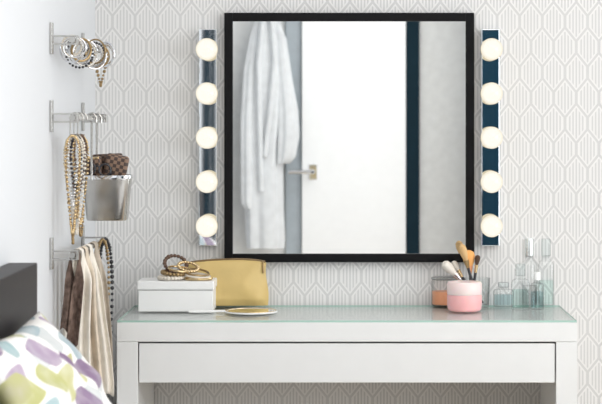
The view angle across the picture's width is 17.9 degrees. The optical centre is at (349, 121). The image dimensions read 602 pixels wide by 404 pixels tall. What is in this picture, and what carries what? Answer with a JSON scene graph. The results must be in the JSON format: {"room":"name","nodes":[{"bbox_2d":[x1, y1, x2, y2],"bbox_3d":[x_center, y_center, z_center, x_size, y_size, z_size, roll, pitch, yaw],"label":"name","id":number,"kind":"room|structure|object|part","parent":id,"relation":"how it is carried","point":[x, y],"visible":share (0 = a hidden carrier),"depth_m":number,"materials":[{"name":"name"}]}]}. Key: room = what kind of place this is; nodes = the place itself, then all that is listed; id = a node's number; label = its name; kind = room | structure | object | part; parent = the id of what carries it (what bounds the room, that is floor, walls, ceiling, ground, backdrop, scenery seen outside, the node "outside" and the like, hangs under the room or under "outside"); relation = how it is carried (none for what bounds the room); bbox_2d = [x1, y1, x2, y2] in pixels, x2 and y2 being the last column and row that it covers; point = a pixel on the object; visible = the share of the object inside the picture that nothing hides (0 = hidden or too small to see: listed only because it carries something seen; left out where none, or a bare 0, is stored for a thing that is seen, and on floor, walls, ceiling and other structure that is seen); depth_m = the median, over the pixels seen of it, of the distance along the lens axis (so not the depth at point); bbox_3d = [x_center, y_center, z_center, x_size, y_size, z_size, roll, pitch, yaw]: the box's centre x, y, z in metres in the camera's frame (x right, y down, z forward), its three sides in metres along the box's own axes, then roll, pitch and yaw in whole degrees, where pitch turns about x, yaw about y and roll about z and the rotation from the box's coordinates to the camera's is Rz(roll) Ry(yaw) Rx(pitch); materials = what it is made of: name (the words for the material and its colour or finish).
{"room":"bedroom","nodes":[
{"label":"bedroom","id":0,"kind":"room"},
{"bbox_2d":[0,0,94,334],"bbox_3d":[-0.771,0.000,2.500,0.100,2.600,5.800,0,0,0],"label":"wall","id":1,"kind":"structure","parent":0,"point":[34,209],"depth_m":4.43,"materials":[{"name":"white paint"}]},
{"bbox_2d":[50,100,106,131],"bbox_3d":[-0.687,-0.014,4.860,0.068,0.076,0.568,0,0,0],"label":"wall rail","id":2,"kind":"object","parent":1,"relation":"attached to","point":[74,117],"visible":0.96,"depth_m":4.60,"materials":[{"name":"metal"}]},
{"bbox_3d":[-0.718,-0.014,4.590,0.006,0.076,0.026,0,0,0],"label":"wall plate","id":3,"kind":"part","parent":2,"relation":"part of","materials":[{"name":"metal"}]},
{"bbox_2d":[69,145,85,207],"bbox_3d":[-0.670,0.123,4.692,0.041,0.186,0.014,0,0,-22],"label":"necklace","id":4,"kind":"object","parent":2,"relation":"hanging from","point":[72,145],"visible":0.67,"depth_m":4.69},
{"bbox_2d":[72,134,80,218],"bbox_3d":[-0.669,0.133,4.686,0.028,0.210,0.016,0,0,14],"label":"necklace","id":5,"kind":"object","parent":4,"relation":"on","point":[77,217],"visible":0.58,"depth_m":4.68,"materials":[{"name":"gold metal"}]},
{"bbox_2d":[67,135,85,234],"bbox_3d":[-0.670,0.153,4.680,0.048,0.248,0.016,0,0,0],"label":"necklace","id":6,"kind":"object","parent":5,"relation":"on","point":[83,145],"visible":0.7,"depth_m":4.68,"materials":[{"name":"white"}]},
{"bbox_2d":[73,112,83,136],"bbox_3d":[-0.665,0.008,4.680,0.026,0.064,0.003,0,0,0],"label":"hook","id":7,"kind":"object","parent":2,"relation":"hanging from","point":[77,112],"visible":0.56,"depth_m":4.68,"materials":[{"name":"metal"}]},
{"bbox_2d":[69,134,82,197],"bbox_3d":[-0.670,0.108,4.674,0.034,0.159,0.016,0,0,-20],"label":"necklace","id":8,"kind":"object","parent":7,"relation":"hanging from","point":[72,140],"visible":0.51,"depth_m":4.67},
{"bbox_2d":[73,142,87,236],"bbox_3d":[-0.670,0.158,4.752,0.040,0.258,0.016,0,0,5],"label":"necklace","id":9,"kind":"object","parent":2,"relation":"hanging from","point":[85,183],"visible":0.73,"depth_m":4.75,"materials":[{"name":"gold metal"}]},
{"bbox_2d":[72,136,89,224],"bbox_3d":[-0.670,0.143,4.746,0.048,0.228,0.015,0,0,10],"label":"necklace","id":10,"kind":"object","parent":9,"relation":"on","point":[88,157],"visible":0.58,"depth_m":4.74,"materials":[{"name":"gold metal"}]},
{"bbox_2d":[77,112,87,135],"bbox_3d":[-0.665,0.008,4.745,0.026,0.064,0.003,0,0,0],"label":"hook","id":11,"kind":"object","parent":2,"relation":"hanging from","point":[82,112],"visible":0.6,"depth_m":4.74,"materials":[{"name":"metal"}]},
{"bbox_2d":[73,134,87,184],"bbox_3d":[-0.670,0.094,4.740,0.036,0.129,0.016,0,0,-17],"label":"necklace","id":12,"kind":"object","parent":11,"relation":"hanging from","point":[82,136],"visible":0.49,"depth_m":4.74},
{"bbox_3d":[-0.718,-0.014,5.130,0.006,0.076,0.026,0,0,0],"label":"wall plate","id":13,"kind":"part","parent":2,"relation":"part of","materials":[{"name":"metal"}]},
{"bbox_2d":[83,112,132,220],"bbox_3d":[-0.631,0.115,4.970,0.130,0.280,0.107,0,0,0],"label":"utensil container","id":14,"kind":"object","parent":2,"relation":"hanging from","point":[107,198],"visible":0.83,"depth_m":4.93,"materials":[{"name":"metal"}]},
{"bbox_2d":[83,156,102,175],"bbox_3d":[-0.666,0.133,4.958,0.055,0.089,0.026,0,0,6],"label":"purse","id":15,"kind":"object","parent":14,"relation":"in","point":[97,160],"visible":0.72,"depth_m":4.95,"materials":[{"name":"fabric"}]},
{"bbox_2d":[83,162,111,175],"bbox_3d":[-0.652,0.125,4.934,0.077,0.045,0.018,0,0,-15],"label":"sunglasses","id":16,"kind":"object","parent":14,"relation":"on","point":[94,165],"visible":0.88,"depth_m":4.93,"materials":[{"name":"black plastic"}]},
{"bbox_2d":[93,153,122,170],"bbox_3d":[-0.633,0.128,4.992,0.084,0.093,0.020,0,0,0],"label":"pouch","id":17,"kind":"object","parent":14,"relation":"in","point":[103,156],"visible":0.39,"depth_m":4.98,"materials":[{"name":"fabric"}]},
{"bbox_2d":[103,153,128,175],"bbox_3d":[-0.612,0.136,4.962,0.076,0.111,0.028,0,0,-6],"label":"glasses case","id":18,"kind":"object","parent":14,"relation":"in","point":[118,163],"visible":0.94,"depth_m":4.95,"materials":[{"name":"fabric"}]},
{"bbox_3d":[-0.665,0.008,4.615,0.026,0.064,0.003,0,0,0],"label":"hook","id":19,"kind":"object","parent":2,"relation":"hanging from","visible":0},
{"bbox_2d":[64,134,80,234],"bbox_3d":[-0.670,0.151,4.608,0.045,0.243,0.016,0,0,15],"label":"necklace","id":20,"kind":"object","parent":19,"relation":"hanging from","point":[72,229],"visible":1,"depth_m":4.61,"materials":[{"name":"gold metal"}]},
{"bbox_2d":[67,138,78,206],"bbox_3d":[-0.670,0.118,4.613,0.030,0.177,0.014,0,0,-1],"label":"necklace","id":21,"kind":"object","parent":19,"relation":"hanging from","point":[77,146],"visible":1,"depth_m":4.61,"materials":[{"name":"silver metal"}]},
{"bbox_2d":[65,134,80,244],"bbox_3d":[-0.670,0.163,4.618,0.039,0.268,0.015,0,0,-16],"label":"necklace","id":22,"kind":"object","parent":19,"relation":"hanging from","point":[67,150],"visible":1,"depth_m":4.62,"materials":[{"name":"gold metal"}]},
{"bbox_2d":[63,136,83,218],"bbox_3d":[-0.670,0.133,4.624,0.052,0.206,0.015,0,0,-2],"label":"necklace","id":23,"kind":"object","parent":19,"relation":"hanging from","point":[79,139],"visible":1,"depth_m":4.62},
{"bbox_2d":[50,225,106,269],"bbox_3d":[-0.687,0.316,4.860,0.068,0.076,0.568,0,0,0],"label":"wall rail","id":24,"kind":"object","parent":1,"relation":"attached to","point":[74,253],"visible":0.73,"depth_m":4.58,"materials":[{"name":"metal"}]},
{"bbox_3d":[-0.718,0.316,4.590,0.006,0.076,0.026,0,0,0],"label":"wall plate","id":25,"kind":"part","parent":24,"relation":"part of","materials":[{"name":"metal"}]},
{"bbox_2d":[60,249,83,346],"bbox_3d":[-0.674,0.430,4.625,0.058,0.241,0.027,0,0,0],"label":"scarf","id":26,"kind":"object","parent":24,"relation":"hanging from","point":[74,285],"visible":0.95,"depth_m":4.62,"materials":[{"name":"brown fabric"}]},
{"bbox_2d":[63,247,91,364],"bbox_3d":[-0.670,0.475,4.690,0.072,0.331,0.037,0,0,0],"label":"scarf","id":27,"kind":"object","parent":24,"relation":"hanging from","point":[83,346],"visible":0.29,"depth_m":4.69,"materials":[{"name":"beige fabric"}]},
{"bbox_3d":[-0.718,0.316,5.130,0.006,0.076,0.026,0,0,0],"label":"wall plate","id":28,"kind":"part","parent":24,"relation":"part of","materials":[{"name":"metal"}]},
{"bbox_2d":[77,246,102,381],"bbox_3d":[-0.655,0.495,4.760,0.076,0.371,0.040,0,0,0],"label":"scarf","id":29,"kind":"object","parent":24,"relation":"hanging from","point":[94,339],"visible":0.22,"depth_m":4.76,"materials":[{"name":"beige fabric"}]},
{"bbox_2d":[84,244,113,395],"bbox_3d":[-0.645,0.505,4.841,0.093,0.391,0.043,0,0,-2],"label":"scarf","id":30,"kind":"object","parent":24,"relation":"hanging from","point":[104,343],"visible":0.24,"depth_m":4.84,"materials":[{"name":"beige fabric"}]},
{"bbox_2d":[88,241,112,364],"bbox_3d":[-0.658,0.500,4.940,0.083,0.381,0.054,0,0,0],"label":"scarf","id":31,"kind":"object","parent":24,"relation":"hanging from","point":[96,251],"visible":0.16,"depth_m":4.96,"materials":[{"name":"beige fabric"}]},
{"bbox_2d":[98,238,109,294],"bbox_3d":[-0.652,0.500,5.030,0.042,0.390,0.018,0,0,-11],"label":"necklace","id":32,"kind":"object","parent":24,"relation":"hanging from","point":[101,239],"visible":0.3,"depth_m":5.03,"materials":[{"name":"gold metal"}]},
{"bbox_2d":[100,237,113,397],"bbox_3d":[-0.648,0.540,5.060,0.046,0.471,0.019,0,0,-12],"label":"necklace","id":33,"kind":"object","parent":24,"relation":"hanging from","point":[105,238],"visible":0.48,"depth_m":5.06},
{"bbox_2d":[50,22,106,53],"bbox_3d":[-0.687,-0.201,4.860,0.068,0.076,0.568,0,0,0],"label":"wall rail","id":34,"kind":"object","parent":1,"relation":"attached to","point":[74,41],"visible":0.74,"depth_m":4.58,"materials":[{"name":"metal"}]},
{"bbox_3d":[-0.718,-0.201,4.590,0.006,0.076,0.026,0,0,0],"label":"wall plate","id":35,"kind":"part","parent":34,"relation":"part of","materials":[{"name":"metal"}]},
{"bbox_2d":[59,37,83,62],"bbox_3d":[-0.682,-0.178,4.679,0.068,0.068,0.007,0,0,19],"label":"bangle","id":36,"kind":"object","parent":34,"relation":"hanging from","point":[63,58],"visible":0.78,"depth_m":4.68,"materials":[{"name":"silver metal"}]},
{"bbox_2d":[61,34,82,55],"bbox_3d":[-0.679,-0.186,4.658,0.055,0.055,0.010,0,0,2],"label":"bracelet","id":37,"kind":"object","parent":34,"relation":"hanging from","point":[64,38],"visible":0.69,"depth_m":4.66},
{"bbox_2d":[63,38,82,57],"bbox_3d":[-0.673,-0.180,4.636,0.052,0.052,0.007,0,0,-25],"label":"bangle","id":38,"kind":"object","parent":34,"relation":"hanging from","point":[66,40],"visible":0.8,"depth_m":4.63,"materials":[{"name":"metal"}]},
{"bbox_2d":[66,37,86,57],"bbox_3d":[-0.661,-0.180,4.615,0.050,0.050,0.007,0,0,-3],"label":"bangle","id":39,"kind":"object","parent":34,"relation":"hanging from","point":[75,37],"visible":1,"depth_m":4.62,"materials":[{"name":"silver metal"}]},
{"bbox_2d":[65,42,93,68],"bbox_3d":[-0.672,-0.170,4.744,0.076,0.076,0.007,0,0,-27],"label":"bracelet","id":40,"kind":"object","parent":34,"relation":"hanging from","point":[92,53],"visible":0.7,"depth_m":4.74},
{"bbox_2d":[68,45,92,64],"bbox_3d":[-0.676,-0.175,4.787,0.066,0.065,0.008,0,0,1],"label":"bangle","id":41,"kind":"object","parent":34,"relation":"hanging from","point":[69,45],"visible":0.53,"depth_m":4.79,"materials":[{"name":"silver metal"}]},
{"bbox_2d":[71,38,91,61],"bbox_3d":[-0.661,-0.177,4.701,0.060,0.060,0.012,0,0,-40],"label":"bangle","id":42,"kind":"object","parent":34,"relation":"hanging from","point":[84,39],"visible":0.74,"depth_m":4.71,"materials":[{"name":"gold metal"}]},
{"bbox_2d":[74,45,95,66],"bbox_3d":[-0.669,-0.172,4.830,0.069,0.069,0.014,0,0,-41],"label":"bracelet","id":43,"kind":"object","parent":34,"relation":"hanging from","point":[76,45],"visible":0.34,"depth_m":4.84,"materials":[{"name":"silver metal"}]},
{"bbox_2d":[72,39,97,64],"bbox_3d":[-0.682,-0.178,4.894,0.070,0.070,0.006,0,1,-12],"label":"bangle","id":44,"kind":"object","parent":34,"relation":"hanging from","point":[87,39],"visible":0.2,"depth_m":4.90,"materials":[{"name":"silver metal"}]},
{"bbox_2d":[73,41,97,66],"bbox_3d":[-0.662,-0.171,4.766,0.068,0.068,0.009,0,0,-27],"label":"bangle","id":45,"kind":"object","parent":34,"relation":"hanging from","point":[89,41],"visible":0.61,"depth_m":4.77,"materials":[{"name":"metal"}]},
{"bbox_2d":[83,44,101,61],"bbox_3d":[-0.667,-0.178,4.938,0.054,0.054,0.006,0,0,-21],"label":"bangle","id":46,"kind":"object","parent":34,"relation":"hanging from","point":[95,44],"visible":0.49,"depth_m":4.94,"materials":[{"name":"metal"}]},
{"bbox_2d":[82,43,105,69],"bbox_3d":[-0.664,-0.170,4.959,0.069,0.069,0.004,0,-2,-33],"label":"bangle","id":47,"kind":"object","parent":34,"relation":"hanging from","point":[95,43],"visible":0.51,"depth_m":4.96,"materials":[{"name":"silver metal"}]},
{"bbox_2d":[83,41,104,64],"bbox_3d":[-0.658,-0.178,4.916,0.061,0.061,0.010,0,0,-26],"label":"bracelet","id":48,"kind":"object","parent":34,"relation":"hanging from","point":[94,41],"visible":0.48,"depth_m":4.92,"materials":[{"name":"silver metal"}]},
{"bbox_2d":[85,39,105,63],"bbox_3d":[-0.650,-0.180,4.873,0.065,0.065,0.005,0,0,27],"label":"bangle","id":49,"kind":"object","parent":34,"relation":"hanging from","point":[101,60],"visible":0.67,"depth_m":4.86,"materials":[{"name":"gold metal"}]},
{"bbox_2d":[85,44,106,66],"bbox_3d":[-0.666,-0.175,4.980,0.064,0.064,0.012,0,0,6],"label":"bangle","id":50,"kind":"object","parent":34,"relation":"hanging from","point":[101,63],"visible":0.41,"depth_m":4.98,"materials":[{"name":"metal"}]},
{"bbox_2d":[87,47,109,67],"bbox_3d":[-0.665,-0.174,5.045,0.062,0.062,0.004,0,0,-15],"label":"bangle","id":51,"kind":"object","parent":34,"relation":"hanging from","point":[105,47],"visible":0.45,"depth_m":5.05,"materials":[{"name":"gold metal"}]},
{"bbox_2d":[94,45,107,86],"bbox_3d":[-0.665,-0.152,5.100,0.040,0.119,0.016,0,0,-11],"label":"bracelet","id":52,"kind":"object","parent":34,"relation":"hanging from","point":[96,71],"visible":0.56,"depth_m":5.10,"materials":[{"name":"gold metal"}]},
{"bbox_2d":[95,41,114,66],"bbox_3d":[-0.650,-0.179,5.066,0.070,0.070,0.011,0,0,35],"label":"bangle","id":53,"kind":"object","parent":34,"relation":"hanging from","point":[105,42],"visible":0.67,"depth_m":5.05,"materials":[{"name":"silver metal"}]},
{"bbox_2d":[95,0,601,403],"bbox_3d":[0.990,0.000,5.450,3.621,2.600,0.100,0,0,0],"label":"wall","id":54,"kind":"structure","parent":0,"point":[551,56],"depth_m":5.40,"materials":[{"name":"paper"}]},
{"bbox_2d":[196,29,217,245],"bbox_3d":[-0.400,0.044,5.349,0.062,0.610,0.100,0,0,0],"label":"wall lamp","id":55,"kind":"object","parent":54,"relation":"attached to","point":[207,46],"visible":1,"depth_m":5.37,"materials":[{"name":"silver metal"}]},
{"bbox_3d":[-0.400,0.291,5.330,0.062,0.062,0.062,0,0,0],"label":"bulb","id":56,"kind":"part","parent":55,"relation":"part of","materials":[{"name":"white glass"}]},
{"bbox_3d":[-0.400,0.167,5.330,0.062,0.062,0.062,0,0,0],"label":"bulb","id":57,"kind":"part","parent":55,"relation":"part of","materials":[{"name":"white glass"}]},
{"bbox_3d":[-0.400,0.044,5.330,0.062,0.062,0.062,0,0,0],"label":"bulb","id":58,"kind":"part","parent":55,"relation":"part of","materials":[{"name":"white glass"}]},
{"bbox_3d":[-0.400,-0.080,5.330,0.062,0.062,0.062,0,0,0],"label":"bulb","id":59,"kind":"part","parent":55,"relation":"part of","materials":[{"name":"white glass"}]},
{"bbox_3d":[-0.400,-0.203,5.330,0.062,0.062,0.062,0,0,0],"label":"bulb","id":60,"kind":"part","parent":55,"relation":"part of","materials":[{"name":"white glass"}]},
{"bbox_2d":[224,13,473,261],"bbox_3d":[-0.002,0.044,5.386,0.704,0.702,0.026,0,0,0],"label":"wall mirror","id":61,"kind":"object","parent":54,"relation":"attached to","point":[349,137],"visible":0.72,"depth_m":5.38,"materials":[{"name":"black wood"}]},
{"bbox_2d":[481,29,502,245],"bbox_3d":[0.396,0.044,5.349,0.062,0.610,0.100,0,0,0],"label":"wall lamp","id":62,"kind":"object","parent":54,"relation":"attached to","point":[491,46],"visible":1,"depth_m":5.37,"materials":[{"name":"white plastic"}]},
{"bbox_3d":[0.396,0.291,5.330,0.062,0.062,0.062,0,0,0],"label":"bulb","id":63,"kind":"part","parent":62,"relation":"part of","materials":[{"name":"white glass"}]},
{"bbox_3d":[0.396,0.167,5.330,0.062,0.062,0.062,0,0,0],"label":"bulb","id":64,"kind":"part","parent":62,"relation":"part of","materials":[{"name":"white glass"}]},
{"bbox_3d":[0.396,0.044,5.330,0.062,0.062,0.062,0,0,0],"label":"bulb","id":65,"kind":"part","parent":62,"relation":"part of","materials":[{"name":"white glass"}]},
{"bbox_3d":[0.396,-0.080,5.330,0.062,0.062,0.062,0,0,0],"label":"bulb","id":66,"kind":"part","parent":62,"relation":"part of","materials":[{"name":"white glass"}]},
{"bbox_3d":[0.396,-0.203,5.330,0.062,0.062,0.062,0,0,0],"label":"bulb","id":67,"kind":"part","parent":62,"relation":"part of","materials":[{"name":"white glass"}]},
{"bbox_3d":[0.989,1.350,2.500,3.621,0.100,6.000,0,0,0],"label":"floor","id":68,"kind":"structure","parent":0,"visible":0},
{"bbox_2d":[0,263,36,339],"bbox_3d":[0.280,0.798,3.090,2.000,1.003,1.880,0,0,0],"label":"bed","id":69,"kind":"object","parent":68,"relation":"on","point":[18,281],"visible":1,"depth_m":3.80,"materials":[{"name":"black wood"}]},
{"bbox_2d":[0,312,111,403],"bbox_3d":[-0.505,0.600,3.560,0.289,0.429,0.669,0,0,-2],"label":"pillow","id":70,"kind":"object","parent":69,"relation":"on","point":[39,365],"visible":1,"depth_m":3.45,"materials":[{"name":"multicoloured fabric"}]},
{"bbox_2d":[117,305,576,403],"bbox_3d":[-0.008,0.908,5.181,1.200,0.783,0.413,0,0,0],"label":"table","id":71,"kind":"object","parent":68,"relation":"on","point":[294,343],"visible":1,"depth_m":4.98,"materials":[{"name":"white paint"}]},
{"bbox_3d":[-0.581,0.937,5.181,0.055,0.726,0.413,0,0,0],"label":"panel","id":72,"kind":"part","parent":71,"relation":"part of","materials":[{"name":"white paint"}]},
{"bbox_2d":[137,278,216,311],"bbox_3d":[-0.475,0.475,5.257,0.210,0.083,0.125,0,0,0],"label":"storage box","id":73,"kind":"object","parent":71,"relation":"on","point":[154,295],"visible":1,"depth_m":5.20,"materials":[{"name":"white cardboard"}]},
{"bbox_2d":[157,275,184,280],"bbox_3d":[-0.490,0.426,5.235,0.078,0.013,0.078,0,0,-17],"label":"bracelet","id":74,"kind":"object","parent":73,"relation":"on","point":[160,277],"visible":0.95,"depth_m":5.21,"materials":[{"name":"white"}]},
{"bbox_2d":[160,269,184,276],"bbox_3d":[-0.485,0.414,5.239,0.071,0.019,0.070,0,0,-11],"label":"bracelet","id":75,"kind":"object","parent":74,"relation":"on","point":[163,272],"visible":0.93,"depth_m":5.21,"materials":[{"name":"gold metal"}]},
{"bbox_2d":[163,254,188,273],"bbox_3d":[-0.481,0.393,5.274,0.073,0.055,0.054,0,0,-11],"label":"bracelet","id":76,"kind":"object","parent":75,"relation":"on","point":[167,257],"visible":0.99,"depth_m":5.28,"materials":[{"name":"brown"}]},
{"bbox_2d":[167,265,191,272],"bbox_3d":[-0.468,0.404,5.242,0.066,0.018,0.068,0,0,36],"label":"bangle","id":77,"kind":"object","parent":75,"relation":"on","point":[168,267],"visible":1,"depth_m":5.22,"materials":[{"name":"gold metal"}]},
{"bbox_3d":[-0.475,0.445,5.257,0.210,0.024,0.125,0,0,0],"label":"box lid","id":78,"kind":"part","parent":73,"relation":"part of","materials":[{"name":"white cardboard"}]},
{"bbox_2d":[184,277,212,280],"bbox_3d":[-0.416,0.429,5.234,0.079,0.007,0.079,0,0,0],"label":"bangle","id":79,"kind":"object","parent":73,"relation":"on","point":[185,278],"visible":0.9,"depth_m":5.20,"materials":[{"name":"gold metal"}]},
{"bbox_2d":[185,272,210,277],"bbox_3d":[-0.418,0.421,5.237,0.073,0.015,0.074,0,0,35],"label":"bangle","id":80,"kind":"object","parent":79,"relation":"on","point":[198,273],"visible":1,"depth_m":5.21,"materials":[{"name":"white"}]},
{"bbox_2d":[186,268,209,276],"bbox_3d":[-0.421,0.413,5.244,0.072,0.022,0.070,0,0,-34],"label":"bangle","id":81,"kind":"object","parent":80,"relation":"on","point":[206,271],"visible":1,"depth_m":5.23,"materials":[{"name":"gold metal"}]},
{"bbox_2d":[176,261,199,272],"bbox_3d":[-0.446,0.399,5.260,0.063,0.032,0.061,0,0,6],"label":"bracelet","id":82,"kind":"object","parent":81,"relation":"on","point":[179,263],"visible":1,"depth_m":5.26,"materials":[{"name":"gold metal"}]},
{"bbox_2d":[188,258,268,305],"bbox_3d":[-0.345,0.447,5.340,0.236,0.132,0.070,0,0,0],"label":"clutch bag","id":83,"kind":"object","parent":71,"relation":"on","point":[240,281],"visible":0.59,"depth_m":5.32,"materials":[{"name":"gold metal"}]},
{"bbox_2d":[189,308,276,314],"bbox_3d":[-0.316,0.513,5.175,0.240,0.008,0.144,0,0,-7],"label":"mirror","id":84,"kind":"object","parent":71,"relation":"on","point":[239,311],"visible":1,"depth_m":5.16,"materials":[{"name":"white plastic"}]},
{"bbox_3d":[-0.387,0.512,5.167,0.098,0.007,0.007,0,0,-7],"label":"handle","id":85,"kind":"part","parent":84,"relation":"part of","materials":[{"name":"white plastic"}]},
{"bbox_3d":[-0.008,0.520,5.182,1.198,0.006,0.412,0,0,0],"label":"glass","id":86,"kind":"part","parent":71,"relation":"part of","materials":[{"name":"glass"}]},
{"bbox_3d":[-0.008,0.629,4.987,1.084,0.102,0.018,0,0,0],"label":"drawer","id":87,"kind":"part","parent":71,"relation":"part of","materials":[{"name":"white paint"}]},
{"bbox_2d":[431,279,456,304],"bbox_3d":[0.270,0.476,5.374,0.083,0.081,0.083,0,0,0],"label":"jar","id":88,"kind":"object","parent":71,"relation":"on","point":[438,297],"visible":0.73,"depth_m":5.34,"materials":[{"name":"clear glass"}]},
{"bbox_2d":[447,280,481,311],"bbox_3d":[0.314,0.477,5.229,0.096,0.079,0.096,0,0,0],"label":"jar","id":89,"kind":"object","parent":71,"relation":"on","point":[462,295],"visible":1,"depth_m":5.19,"materials":[{"name":"pink ceramic"}]},
{"bbox_3d":[0.314,0.454,5.229,0.096,0.034,0.096,0,0,0],"label":"jar lid","id":90,"kind":"part","parent":89,"relation":"part of","materials":[{"name":"white plastic"}]},
{"bbox_2d":[525,239,536,304],"bbox_3d":[0.508,0.423,5.399,0.042,0.187,0.042,0,0,0],"label":"perfume bottle","id":91,"kind":"object","parent":71,"relation":"on","point":[529,243],"visible":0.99,"depth_m":5.39,"materials":[{"name":"clear glass"}]},
{"bbox_2d":[533,272,540,279],"bbox_3d":[0.516,0.465,5.269,0.039,0.102,0.039,0,0,0],"label":"perfume bottle","id":92,"kind":"object","parent":71,"relation":"on","point":[536,275],"visible":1,"depth_m":5.26,"materials":[{"name":"white plastic"}]},
{"bbox_3d":[0.565,0.937,5.181,0.055,0.726,0.413,0,0,0],"label":"panel","id":93,"kind":"part","parent":71,"relation":"part of","materials":[{"name":"white paint"}]},
{"bbox_3d":[0.354,0.476,5.325,0.074,0.082,0.074,0,0,0],"label":"tumbler","id":94,"kind":"object","parent":71,"relation":"on","visible":0},
{"bbox_2d":[451,261,464,279],"bbox_3d":[0.318,0.447,5.337,0.077,0.117,0.024,0,0,33],"label":"makeup brush","id":95,"kind":"object","parent":94,"relation":"in","point":[454,263],"visible":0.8,"depth_m":5.34,"materials":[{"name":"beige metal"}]},
{"bbox_2d":[442,261,483,302],"bbox_3d":[0.313,0.447,5.320,0.116,0.119,0.039,0,0,13],"label":"makeup brush","id":96,"kind":"object","parent":94,"relation":"in","point":[447,266],"visible":0.77,"depth_m":5.32,"materials":[{"name":"silver metal"}]},
{"bbox_2d":[458,244,472,279],"bbox_3d":[0.328,0.422,5.321,0.059,0.166,0.031,0,0,-33],"label":"makeup brush","id":97,"kind":"object","parent":94,"relation":"in","point":[462,248],"visible":0.81,"depth_m":5.31,"materials":[{"name":"gold metal"}]},
{"bbox_3d":[0.344,0.456,5.321,0.009,0.104,0.009,-18,5,-16],"label":"handle","id":98,"kind":"part","parent":97,"relation":"part of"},
{"bbox_2d":[463,250,474,279],"bbox_3d":[0.332,0.432,5.343,0.034,0.147,0.034,0,0,15],"label":"makeup brush","id":99,"kind":"object","parent":94,"relation":"in","point":[471,256],"visible":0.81,"depth_m":5.33,"materials":[{"name":"orange metal"}]},
{"bbox_2d":[473,255,479,280],"bbox_3d":[0.351,0.438,5.329,0.019,0.133,0.029,0,0,43],"label":"makeup brush","id":100,"kind":"object","parent":94,"relation":"in","point":[477,257],"visible":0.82,"depth_m":5.33,"materials":[{"name":"gold metal"}]}
]}

